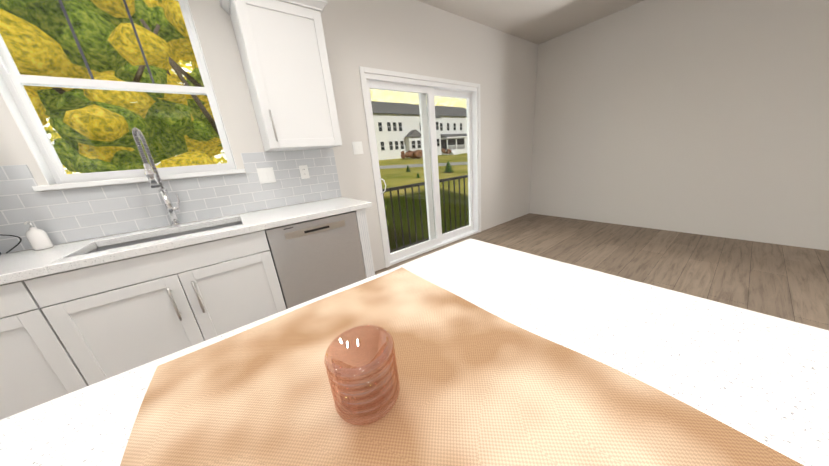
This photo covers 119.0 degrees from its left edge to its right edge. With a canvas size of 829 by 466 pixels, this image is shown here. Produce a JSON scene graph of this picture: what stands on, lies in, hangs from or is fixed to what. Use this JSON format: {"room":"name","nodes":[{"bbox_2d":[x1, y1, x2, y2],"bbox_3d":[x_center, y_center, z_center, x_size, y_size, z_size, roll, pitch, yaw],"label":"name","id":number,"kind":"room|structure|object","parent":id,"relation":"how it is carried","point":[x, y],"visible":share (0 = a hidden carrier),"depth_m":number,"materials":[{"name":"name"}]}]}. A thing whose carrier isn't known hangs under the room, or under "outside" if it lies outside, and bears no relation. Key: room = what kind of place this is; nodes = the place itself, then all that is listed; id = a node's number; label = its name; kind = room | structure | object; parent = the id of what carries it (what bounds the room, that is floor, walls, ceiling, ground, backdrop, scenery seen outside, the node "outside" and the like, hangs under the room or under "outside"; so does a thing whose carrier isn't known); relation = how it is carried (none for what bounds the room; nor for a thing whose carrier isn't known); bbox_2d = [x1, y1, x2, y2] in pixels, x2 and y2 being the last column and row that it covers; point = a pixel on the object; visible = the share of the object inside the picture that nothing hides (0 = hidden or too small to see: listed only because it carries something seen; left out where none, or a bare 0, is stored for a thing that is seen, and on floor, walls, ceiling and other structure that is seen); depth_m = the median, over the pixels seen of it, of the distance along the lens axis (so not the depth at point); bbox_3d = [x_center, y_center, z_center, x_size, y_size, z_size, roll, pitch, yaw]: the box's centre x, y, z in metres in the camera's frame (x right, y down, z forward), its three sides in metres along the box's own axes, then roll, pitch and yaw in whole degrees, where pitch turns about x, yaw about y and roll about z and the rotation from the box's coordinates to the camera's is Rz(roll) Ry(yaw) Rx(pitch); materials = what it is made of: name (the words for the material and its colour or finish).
{"room":"kitchen","nodes":[
{"label":"kitchen","id":0,"kind":"room"},
{"bbox_2d":[0,0,537,270],"bbox_3d":[-0.637,-0.882,2.482,6.813,2.773,0.150,-17,21,-34],"label":"wall","id":1,"kind":"structure","parent":0,"point":[416,37],"depth_m":2.54,"materials":[{"name":"white paint"}]},
{"bbox_2d":[0,0,244,191],"bbox_3d":[-1.821,-0.949,1.519,0.992,1.224,0.190,-17,21,-34],"label":"double-hung window","id":2,"kind":"structure","parent":1,"relation":"in","point":[15,95],"depth_m":1.51,"materials":[{"name":"white wood"}]},
{"bbox_2d":[0,148,340,253],"bbox_3d":[-2.005,-0.192,1.480,3.170,0.455,0.008,-17,21,-34],"label":"backsplash","id":3,"kind":"structure","parent":1,"relation":"attached to","point":[65,216],"depth_m":1.65,"materials":[{"name":"tile"}]},
{"bbox_2d":[256,167,275,183],"bbox_3d":[-1.220,-0.474,2.013,0.118,0.122,0.008,-17,21,-34],"label":"light switch","id":4,"kind":"object","parent":3,"relation":"attached to","point":[266,175],"visible":1,"depth_m":2.01,"materials":[{"name":"white plastic"}]},
{"bbox_2d":[299,165,309,178],"bbox_3d":[-0.984,-0.544,2.180,0.072,0.116,0.007,-17,21,-34],"label":"electrical outlet","id":5,"kind":"object","parent":3,"relation":"attached to","point":[304,171],"visible":1,"depth_m":2.18,"materials":[{"name":"white plastic"}]},
{"bbox_2d":[220,0,341,151],"bbox_3d":[-0.937,-1.151,1.849,0.622,0.966,0.367,-17,21,-34],"label":"upper cabinet","id":6,"kind":"object","parent":1,"relation":"attached to","point":[283,52],"visible":1,"depth_m":1.73,"materials":[{"name":"white paint"}]},
{"bbox_2d":[352,141,362,154],"bbox_3d":[-0.566,-0.851,2.442,0.104,0.120,0.008,-17,21,-34],"label":"light switch","id":7,"kind":"object","parent":1,"relation":"attached to","point":[357,148],"visible":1,"depth_m":2.44,"materials":[{"name":"white plastic"}]},
{"bbox_2d":[359,66,480,267],"bbox_3d":[0.232,-0.808,3.153,1.774,2.086,0.144,-17,21,-34],"label":"sliding glass door","id":8,"kind":"structure","parent":1,"relation":"in","point":[428,88],"depth_m":3.08,"materials":[{"name":"white"}]},
{"bbox_2d":[382,175,468,252],"bbox_3d":[0.190,-0.223,3.469,1.924,0.992,0.040,-17,21,-34],"label":"guard rail","id":9,"kind":"object","parent":1,"relation":"attached to","point":[411,186],"depth_m":3.35,"materials":[{"name":"black metal"}]},
{"bbox_2d":[417,0,643,44],"bbox_3d":[1.486,-1.572,-0.834,7.113,0.120,7.602,-17,21,-34],"label":"ceiling","id":10,"kind":"structure","parent":0,"point":[538,22],"depth_m":3.00,"materials":[{"name":"white paint"}]},
{"bbox_2d":[375,213,828,330],"bbox_3d":[1.738,1.181,0.017,7.113,0.120,7.602,-17,21,-34],"label":"floor","id":11,"kind":"structure","parent":0,"point":[789,283],"depth_m":2.44,"materials":[{"name":"wood"}]},
{"bbox_2d":[0,280,88,419],"bbox_3d":[-2.154,0.670,1.142,0.886,0.872,0.666,-17,21,-34],"label":"base cabinet","id":12,"kind":"object","parent":11,"relation":"on","point":[38,366],"visible":0.33,"depth_m":1.08,"materials":[{"name":"white paint"}]},
{"bbox_2d":[0,197,371,284],"bbox_3d":[-1.791,0.105,1.304,3.180,0.040,0.645,-17,21,-34],"label":"countertop","id":13,"kind":"structure","parent":12,"relation":"on","point":[25,265],"depth_m":1.33,"materials":[{"name":"stone"}]},
{"bbox_2d":[24,221,52,249],"bbox_3d":[-2.095,0.011,1.352,0.066,0.162,0.074,-17,21,-34],"label":"soap dispenser","id":14,"kind":"object","parent":13,"relation":"on","point":[38,239],"visible":1,"depth_m":1.34,"materials":[{"name":"white ceramic"}]},
{"bbox_2d":[132,127,181,226],"bbox_3d":[-1.615,-0.336,1.551,0.093,0.621,0.221,-17,21,-34],"label":"pull-down faucet","id":15,"kind":"object","parent":13,"relation":"on","point":[154,178],"visible":1,"depth_m":1.55,"materials":[{"name":"silver metal"}]},
{"bbox_2d":[77,221,251,298],"bbox_3d":[-1.485,0.137,1.546,0.788,0.212,0.444,-17,21,-34],"label":"undermount sink","id":16,"kind":"object","parent":13,"relation":"in","point":[160,237],"visible":0.02,"depth_m":1.62,"materials":[{"name":"silver metal"}]},
{"bbox_2d":[24,230,285,385],"bbox_3d":[-1.443,0.450,1.643,0.904,0.872,0.666,-17,21,-34],"label":"base cabinet","id":17,"kind":"object","parent":11,"relation":"on","point":[139,312],"visible":0.73,"depth_m":1.30,"materials":[{"name":"white paint"}]},
{"bbox_2d":[265,211,365,308],"bbox_3d":[-0.843,0.264,2.074,0.614,0.868,0.617,-17,21,-34],"label":"dishwasher","id":18,"kind":"object","parent":11,"relation":"on","point":[315,258],"visible":0.5,"depth_m":1.76,"materials":[{"name":"grey metal"}]},
{"bbox_2d":[355,209,374,277],"bbox_3d":[-0.572,0.174,2.277,0.080,0.872,0.630,-17,21,-34],"label":"cabinet end panel","id":19,"kind":"object","parent":11,"relation":"on","point":[361,217],"visible":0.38,"depth_m":1.98,"materials":[{"name":"white paint"}]},
{"bbox_3d":[0.374,0.863,-0.232,0.648,0.872,2.240,-17,21,-34],"label":"panels","id":20,"kind":"object","parent":11,"relation":"on","visible":0},
{"bbox_2d":[0,238,828,465],"bbox_3d":[0.486,0.382,-0.266,1.068,0.040,2.310,-17,21,-34],"label":"countertop","id":21,"kind":"structure","parent":20,"relation":"on","point":[761,378],"depth_m":0.37,"materials":[{"name":"stone"}]},
{"bbox_2d":[120,267,803,465],"bbox_3d":[0.429,0.364,-0.288,0.530,0.012,2.210,-17,21,-34],"label":"table runner","id":22,"kind":"object","parent":21,"relation":"on","point":[478,386],"visible":0.9,"depth_m":0.31,"materials":[{"name":"beige fabric"}]},
{"bbox_2d":[324,325,399,424],"bbox_3d":[-0.066,0.181,0.321,0.087,0.082,0.087,-17,21,-34],"label":"candle holder","id":23,"kind":"object","parent":22,"relation":"on","point":[365,378],"visible":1,"depth_m":0.31,"materials":[{"name":"orange glass"}]},
{"bbox_2d":[530,0,828,250],"bbox_3d":[4.371,-1.050,1.535,0.150,2.773,7.602,-17,21,-34],"label":"wall","id":24,"kind":"structure","parent":0,"point":[706,117],"depth_m":2.85,"materials":[{"name":"white paint"}]},
{"label":"outside","id":25,"kind":"structure","parent":0,"visible":0},
{"bbox_2d":[43,60,226,173],"bbox_3d":[-22.337,-9.608,6.179,38.000,27.000,0.300,-17,21,-34],"label":"sky","id":26,"kind":"structure","parent":25,"point":[52,137],"depth_m":13.44,"materials":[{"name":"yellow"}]},
{"bbox_2d":[370,89,465,108],"bbox_3d":[-21.932,-30.609,51.905,180.000,46.000,0.500,-17,21,-34],"label":"sky","id":27,"kind":"structure","parent":25,"point":[447,101],"depth_m":65.52,"materials":[{"name":"yellow"}]},
{"bbox_2d":[379,153,468,249],"bbox_3d":[-18.013,-13.262,45.008,150.000,7.908,91.328,-17,21,-34],"label":"ground","id":28,"kind":"structure","parent":25,"point":[442,173],"depth_m":13.23,"materials":[{"name":"green plant"}]},
{"bbox_2d":[38,89,60,115],"bbox_3d":[-13.634,-4.777,5.745,9.053,11.804,7.979,-17,21,-34],"label":"tree","id":29,"kind":"object","parent":28,"relation":"on","point":[51,105],"depth_m":7.57,"materials":[{"name":"green plant"}]},
{"bbox_2d":[0,0,196,161],"bbox_3d":[-6.624,-2.796,5.133,5.320,8.069,5.883,-17,21,-34],"label":"tree","id":30,"kind":"object","parent":28,"relation":"on","point":[173,17],"depth_m":4.39,"materials":[{"name":"yellow plant"}]},
{"bbox_2d":[24,57,192,135],"bbox_3d":[-10.349,-4.637,5.492,7.826,11.530,7.271,-17,21,-34],"label":"tree","id":31,"kind":"object","parent":28,"relation":"on","point":[170,121],"depth_m":6.49,"materials":[{"name":"green plant"}]},
{"bbox_2d":[23,0,220,163],"bbox_3d":[-8.204,-5.772,7.827,7.447,11.858,7.236,-17,21,-34],"label":"tree","id":32,"kind":"object","parent":28,"relation":"on","point":[159,148],"depth_m":6.08,"materials":[{"name":"green plant"}]},
{"bbox_2d":[26,0,218,172],"bbox_3d":[-5.516,-3.697,6.613,5.804,8.620,5.961,-17,21,-34],"label":"tree","id":33,"kind":"object","parent":28,"relation":"on","point":[92,25],"depth_m":4.48,"materials":[{"name":"yellow plant"}]},
{"bbox_2d":[155,0,222,156],"bbox_3d":[-5.996,-7.054,9.099,6.938,13.064,5.960,-17,21,-34],"label":"tree","id":34,"kind":"object","parent":28,"relation":"on","point":[200,118],"depth_m":7.60,"materials":[{"name":"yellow plant"}]},
{"bbox_2d":[371,101,422,159],"bbox_3d":[-4.466,-17.756,43.057,11.300,9.890,9.850,-17,21,-34],"label":"house","id":35,"kind":"structure","parent":28,"relation":"on","point":[392,127],"depth_m":40.26,"materials":[{"name":"white"}]},
{"bbox_2d":[401,150,412,158],"bbox_3d":[-1.012,-12.319,38.206,2.424,1.224,1.501,-17,21,-34],"label":"shrub","id":36,"kind":"object","parent":28,"relation":"on","point":[407,154],"depth_m":37.68,"materials":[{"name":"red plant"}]},
{"bbox_2d":[410,150,421,158],"bbox_3d":[0.293,-12.477,38.861,2.385,1.391,2.646,-17,21,-34],"label":"shrub","id":37,"kind":"object","parent":28,"relation":"on","point":[417,154],"depth_m":37.74,"materials":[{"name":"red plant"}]},
{"bbox_2d":[379,162,467,168],"bbox_3d":[1.568,-8.030,28.825,120.000,5.514,3.200,-6,17,-4],"label":"gravel road","id":38,"kind":"structure","parent":28,"relation":"on","point":[419,165],"depth_m":28.64,"materials":[{"name":"grey gravel"}]},
{"bbox_2d":[412,104,466,154],"bbox_3d":[6.397,-20.992,50.126,14.600,9.890,12.000,-17,21,-34],"label":"house","id":39,"kind":"structure","parent":28,"relation":"on","point":[458,132],"depth_m":47.41,"materials":[{"name":"white"}]},
{"bbox_2d":[441,148,451,153],"bbox_3d":[5.765,-14.563,43.353,1.701,1.093,1.721,-17,21,-34],"label":"shrub","id":40,"kind":"object","parent":28,"relation":"on","point":[448,151],"depth_m":43.19,"materials":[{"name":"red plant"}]},
{"bbox_2d":[444,161,453,172],"bbox_3d":[3.033,-5.894,21.771,0.988,1.113,0.988,-17,21,-34],"label":"conifer","id":41,"kind":"object","parent":28,"relation":"on","point":[448,166],"depth_m":21.58,"materials":[{"name":"green plant"}]},
{"bbox_3d":[-2.224,0.007,1.107,0.195,0.337,0.270,-17,21,-34],"label":"coffee maker","id":42,"kind":"object","parent":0,"visible":0},
{"bbox_2d":[0,234,21,252],"bbox_3d":[-2.195,0.052,1.330,0.082,0.109,0.006,-12,18,-20],"label":"cord","id":43,"kind":"object","parent":42,"relation":"attached to","point":[15,245],"visible":0.94,"depth_m":1.33,"materials":[{"name":"black plastic"}]}
]}

